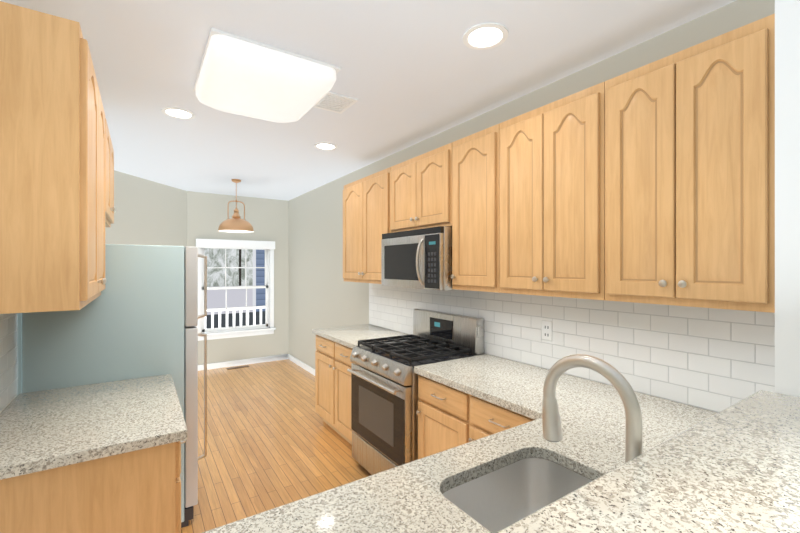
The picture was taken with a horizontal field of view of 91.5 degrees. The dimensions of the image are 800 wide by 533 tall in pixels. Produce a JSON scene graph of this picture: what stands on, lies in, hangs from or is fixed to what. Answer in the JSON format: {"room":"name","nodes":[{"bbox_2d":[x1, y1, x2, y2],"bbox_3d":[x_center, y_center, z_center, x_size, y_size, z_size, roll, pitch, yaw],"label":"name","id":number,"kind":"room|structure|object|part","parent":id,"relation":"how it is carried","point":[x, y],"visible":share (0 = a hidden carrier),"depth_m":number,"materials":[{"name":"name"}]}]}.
{"room":"kitchen","nodes":[
{"label":"kitchen","id":0,"kind":"room"},
{"bbox_2d":[0,313,20,412],"bbox_3d":[-1.610,0.220,1.401,0.120,2.620,6.340,0,0,-34],"label":"wall","id":1,"kind":"structure","parent":0,"point":[19,353],"depth_m":1.95,"materials":[{"name":"beige paint"}]},
{"bbox_2d":[0,313,17,411],"bbox_3d":[-1.595,0.383,1.498,0.009,0.463,0.925,0,0,-34],"label":"backsplash","id":2,"kind":"structure","parent":1,"relation":"attached to","point":[8,357],"depth_m":1.75,"materials":[{"name":"tile"}]},
{"bbox_2d":[0,1,107,313],"bbox_3d":[-1.464,-0.345,1.618,0.336,0.990,0.859,0,0,-34],"label":"upper cabinet","id":3,"kind":"object","parent":1,"relation":"attached to","point":[57,209],"depth_m":1.30,"materials":[{"name":"brown wood"}]},
{"bbox_2d":[108,129,115,226],"bbox_3d":[-1.915,-0.555,2.299,0.336,0.570,0.765,0,0,-34],"label":"upper cabinet","id":4,"kind":"object","parent":1,"relation":"attached to","point":[111,209],"depth_m":2.40,"materials":[{"name":"brown wood"}]},
{"bbox_2d":[105,170,186,246],"bbox_3d":[-3.241,0.220,4.847,0.120,2.620,1.624,0,0,7],"label":"wall","id":5,"kind":"structure","parent":0,"point":[148,212],"depth_m":4.89,"materials":[{"name":"beige paint"}]},
{"bbox_2d":[187,191,288,364],"bbox_3d":[-2.521,0.220,6.088,1.540,2.620,0.120,0,0,-34],"label":"wall","id":6,"kind":"structure","parent":0,"point":[266,219],"depth_m":6.15,"materials":[{"name":"beige paint"}]},
{"bbox_2d":[196,239,275,340],"bbox_3d":[-2.530,0.343,6.037,1.164,1.494,0.195,0,0,-34],"label":"window unit","id":7,"kind":"structure","parent":6,"relation":"in","point":[268,327],"depth_m":6.01,"materials":[{"name":"white wood"}]},
{"bbox_2d":[198,354,314,375],"bbox_3d":[-2.065,1.488,4.492,2.547,0.085,3.056,0,0,-34],"label":"baseboard","id":8,"kind":"structure","parent":6,"relation":"attached to","point":[309,369],"depth_m":6.02,"materials":[{"name":"white wood"}]},
{"bbox_2d":[181,359,370,532],"bbox_3d":[-0.861,1.560,2.677,2.780,0.060,7.640,0,0,-34],"label":"floor","id":9,"kind":"structure","parent":0,"point":[274,440],"depth_m":3.31,"materials":[{"name":"brown wood"}]},
{"bbox_2d":[0,440,185,532],"bbox_3d":[-1.322,1.093,1.689,0.650,0.874,0.893,0,0,-34],"label":"base cabinet","id":10,"kind":"object","parent":9,"relation":"on","point":[137,491],"visible":0.54,"depth_m":1.35,"materials":[{"name":"brown wood"}]},
{"bbox_2d":[0,374,186,479],"bbox_3d":[-1.325,0.635,1.682,0.640,0.040,0.923,0,0,-34],"label":"countertop","id":11,"kind":"structure","parent":10,"relation":"on","point":[43,430],"depth_m":1.53,"materials":[{"name":"stone"}]},
{"bbox_2d":[21,244,206,527],"bbox_3d":[-1.706,0.705,2.436,0.823,1.650,0.748,0,0,-34],"label":"fridge","id":12,"kind":"object","parent":9,"relation":"on","point":[139,317],"visible":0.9,"depth_m":2.15,"materials":[{"name":"grey metal"}]},
{"bbox_2d":[226,365,248,369],"bbox_3d":[-2.451,1.526,5.900,0.310,0.008,0.100,0,0,-34],"label":"floor vent","id":13,"kind":"object","parent":9,"relation":"in","point":[237,367],"visible":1,"depth_m":5.88,"materials":[{"name":"brown metal"}]},
{"bbox_2d":[315,335,352,444],"bbox_3d":[-0.324,1.093,3.604,0.618,0.874,0.928,0,0,-34],"label":"base cabinet","id":14,"kind":"object","parent":9,"relation":"on","point":[332,359],"depth_m":3.45,"materials":[{"name":"brown wood"}]},
{"bbox_2d":[312,324,409,348],"bbox_3d":[-0.337,0.635,3.610,0.634,0.040,0.954,0,0,-34],"label":"countertop","id":15,"kind":"structure","parent":14,"relation":"on","point":[350,336],"depth_m":3.58,"materials":[{"name":"stone"}]},
{"bbox_2d":[347,309,483,474],"bbox_3d":[0.084,0.946,2.860,0.728,1.169,0.748,0,0,-34],"label":"range","id":16,"kind":"object","parent":9,"relation":"on","point":[384,401],"visible":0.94,"depth_m":2.72,"materials":[{"name":"silver metal"}]},
{"bbox_3d":[-0.195,0.778,2.675,0.058,0.022,0.648,0,0,-34],"label":"handle","id":17,"kind":"part","parent":16,"relation":"part of","materials":[{"name":"silver metal"}]},
{"bbox_3d":[0.071,0.825,2.851,0.585,0.840,0.724,0,0,-34],"label":"glass","id":18,"kind":"part","parent":16,"relation":"part of","materials":[{"name":"black glass"}]},
{"bbox_2d":[356,339,473,369],"bbox_3d":[0.087,0.625,2.861,0.547,0.020,0.724,0,0,-34],"label":"cooktop","id":19,"kind":"object","parent":16,"relation":"in","point":[363,349],"depth_m":2.67,"materials":[{"name":"black metal"}]},
{"bbox_2d":[416,374,466,458],"bbox_3d":[0.482,1.093,2.389,0.618,0.874,0.460,0,0,-34],"label":"base cabinet","id":20,"kind":"object","parent":9,"relation":"on","point":[449,417],"depth_m":2.22,"materials":[{"name":"brown wood"}]},
{"bbox_2d":[202,354,717,532],"bbox_3d":[0.069,0.635,1.446,2.348,0.040,1.578,0,0,-34],"label":"countertop","id":21,"kind":"structure","parent":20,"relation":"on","point":[409,497],"depth_m":1.30,"materials":[{"name":"stone"}]},
{"bbox_2d":[442,458,591,532],"bbox_3d":[0.383,0.759,1.072,0.532,0.208,0.442,0,0,-34],"label":"undermount sink","id":22,"kind":"object","parent":21,"relation":"attached to","point":[498,500],"visible":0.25,"depth_m":1.27,"materials":[{"name":"silver metal"}]},
{"bbox_2d":[542,354,642,462],"bbox_3d":[0.499,0.420,0.998,0.101,0.388,0.277,0,0,-34],"label":"faucet","id":23,"kind":"object","parent":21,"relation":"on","point":[551,420],"visible":0.58,"depth_m":0.96,"materials":[{"name":"silver metal"}]},
{"bbox_2d":[467,394,533,442],"bbox_3d":[0.732,1.093,2.010,0.618,0.874,0.448,0,0,-34],"label":"base cabinet","id":24,"kind":"object","parent":9,"relation":"on","point":[484,418],"depth_m":1.92,"materials":[{"name":"brown wood"}]},
{"bbox_2d":[0,0,735,200],"bbox_3d":[-0.861,-1.120,2.677,2.780,0.060,7.640,0,0,-34],"label":"ceiling","id":25,"kind":"structure","parent":0,"point":[410,73],"depth_m":2.12,"materials":[{"name":"white paint"}]},
{"bbox_2d":[161,107,194,118],"bbox_3d":[-1.571,-1.086,2.768,0.211,0.007,0.211,0,0,-34],"label":"recessed light","id":26,"kind":"object","parent":25,"relation":"in","point":[177,113],"visible":0.98,"depth_m":2.76,"materials":[{"name":"white plastic"}]},
{"bbox_2d":[218,179,253,232],"bbox_3d":[-2.060,-0.765,4.908,0.422,0.648,0.422,0,0,-34],"label":"pendant lamp","id":27,"kind":"object","parent":25,"relation":"hanging from","point":[235,223],"visible":1,"depth_m":4.83,"materials":[{"name":"orange metal"}]},
{"bbox_3d":[-2.060,-0.525,4.908,0.422,0.166,0.422,0,0,-34],"label":"lamp shade","id":28,"kind":"part","parent":27,"relation":"part of","materials":[{"name":"orange metal"}]},
{"bbox_3d":[-2.060,-0.832,4.908,0.218,0.514,0.115,0,0,-34],"label":"frame","id":29,"kind":"part","parent":27,"relation":"part of","materials":[{"name":"orange metal"}]},
{"bbox_2d":[194,28,340,122],"bbox_3d":[-0.795,-1.019,2.263,0.642,0.142,0.739,0,0,-34],"label":"light fixture","id":30,"kind":"object","parent":25,"relation":"attached to","point":[239,75],"visible":1,"depth_m":2.05,"materials":[{"name":"white plastic"}]},
{"bbox_2d":[314,142,337,149],"bbox_3d":[-0.671,-1.086,3.529,0.211,0.007,0.211,0,0,-34],"label":"recessed light","id":31,"kind":"object","parent":25,"relation":"in","point":[325,146],"visible":1,"depth_m":3.53,"materials":[{"name":"white plastic"}]},
{"bbox_2d":[313,92,357,113],"bbox_3d":[-0.435,-1.083,2.591,0.218,0.012,0.264,0,0,-34],"label":"ceiling vent","id":32,"kind":"object","parent":25,"relation":"in","point":[334,102],"visible":0.96,"depth_m":2.57,"materials":[{"name":"white plastic"}]},
{"bbox_2d":[463,22,507,49],"bbox_3d":[0.403,-1.086,1.846,0.211,0.007,0.211,0,0,-34],"label":"recessed light","id":33,"kind":"object","parent":25,"relation":"in","point":[485,36],"visible":1,"depth_m":1.84,"materials":[{"name":"white plastic"}]},
{"bbox_2d":[289,0,774,368],"bbox_3d":[0.248,0.220,3.412,0.120,2.620,7.640,0,0,-34],"label":"wall","id":34,"kind":"structure","parent":0,"point":[323,293],"depth_m":4.53,"materials":[{"name":"beige paint"}]},
{"bbox_2d":[343,169,386,283],"bbox_3d":[-0.200,-0.335,3.668,0.340,0.970,0.897,0,0,-34],"label":"upper cabinet","id":35,"kind":"object","parent":34,"relation":"attached to","point":[364,199],"depth_m":3.55,"materials":[{"name":"brown wood"}]},
{"bbox_2d":[387,143,450,232],"bbox_3d":[0.259,-0.545,2.976,0.340,0.550,0.754,0,0,-34],"label":"upper cabinet","id":36,"kind":"object","parent":34,"relation":"attached to","point":[419,187],"depth_m":2.83,"materials":[{"name":"brown wood"}]},
{"bbox_2d":[381,226,455,290],"bbox_3d":[0.203,-0.053,2.938,0.472,0.422,0.748,0,0,-34],"label":"microwave","id":37,"kind":"object","parent":36,"relation":"attached to","point":[419,258],"visible":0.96,"depth_m":2.71,"materials":[{"name":"silver metal"}]},
{"bbox_3d":[0.137,-0.033,2.670,0.065,0.324,0.019,0,0,-34],"label":"handle","id":38,"kind":"part","parent":37,"relation":"part of","materials":[{"name":"silver metal"}]},
{"bbox_2d":[451,125,494,291],"bbox_3d":[0.582,-0.335,2.488,0.340,0.970,0.405,0,0,-34],"label":"upper cabinet","id":39,"kind":"object","parent":34,"relation":"attached to","point":[472,156],"depth_m":2.38,"materials":[{"name":"brown wood"}]},
{"bbox_2d":[542,320,551,340],"bbox_3d":[0.877,0.383,2.329,0.005,0.115,0.070,0,0,-34],"label":"electrical outlet plate","id":40,"kind":"object","parent":34,"relation":"attached to","point":[546,330],"visible":1,"depth_m":2.32,"materials":[{"name":"white plastic"}]},
{"bbox_2d":[495,82,602,299],"bbox_3d":[0.862,-0.335,2.065,0.340,0.970,0.610,0,0,-34],"label":"upper cabinet","id":41,"kind":"object","parent":34,"relation":"attached to","point":[549,157],"depth_m":1.92,"materials":[{"name":"brown wood"}]},
{"bbox_2d":[369,283,774,412],"bbox_3d":[0.576,0.383,2.797,0.009,0.463,3.268,0,0,-34],"label":"backsplash","id":42,"kind":"structure","parent":34,"relation":"attached to","point":[715,360],"depth_m":1.93,"materials":[{"name":"tile"}]},
{"bbox_2d":[603,13,774,312],"bbox_3d":[1.186,-0.335,1.578,0.340,0.970,0.560,0,0,-34],"label":"upper cabinet","id":43,"kind":"object","parent":34,"relation":"attached to","point":[652,182],"depth_m":1.43,"materials":[{"name":"brown wood"}]},
{"bbox_2d":[775,0,799,396],"bbox_3d":[0.461,0.220,0.683,2.540,2.620,0.125,0,0,-34],"label":"wall","id":44,"kind":"structure","parent":0,"point":[787,197],"depth_m":1.22,"materials":[{"name":"white paint"}]},
{"bbox_2d":[497,390,799,532],"bbox_3d":[0.395,0.421,0.471,2.191,0.040,0.475,0,0,-34],"label":"bar","id":45,"kind":"object","parent":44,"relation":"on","point":[735,468],"visible":1,"depth_m":0.71,"materials":[{"name":"stone"}]},
{"label":"outside","id":46,"kind":"structure","parent":0,"visible":0},
{"bbox_2d":[205,248,264,314],"bbox_3d":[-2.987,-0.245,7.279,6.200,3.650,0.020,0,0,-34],"label":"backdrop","id":47,"kind":"structure","parent":46,"point":[235,277],"depth_m":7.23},
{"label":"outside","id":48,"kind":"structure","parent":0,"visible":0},
{"bbox_2d":[205,307,264,328],"bbox_3d":[-2.844,1.143,6.701,3.800,0.875,0.070,0,0,-34],"label":"railing","id":49,"kind":"object","parent":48,"point":[219,316],"visible":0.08,"depth_m":6.68,"materials":[{"name":"white wood"}]},
{"bbox_2d":[206,311,264,328],"bbox_3d":[-2.810,1.205,7.012,5.000,0.750,0.020,0,0,-34],"label":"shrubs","id":50,"kind":"object","parent":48,"point":[230,320],"visible":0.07,"depth_m":6.93,"materials":[{"name":"plant"}]}
]}

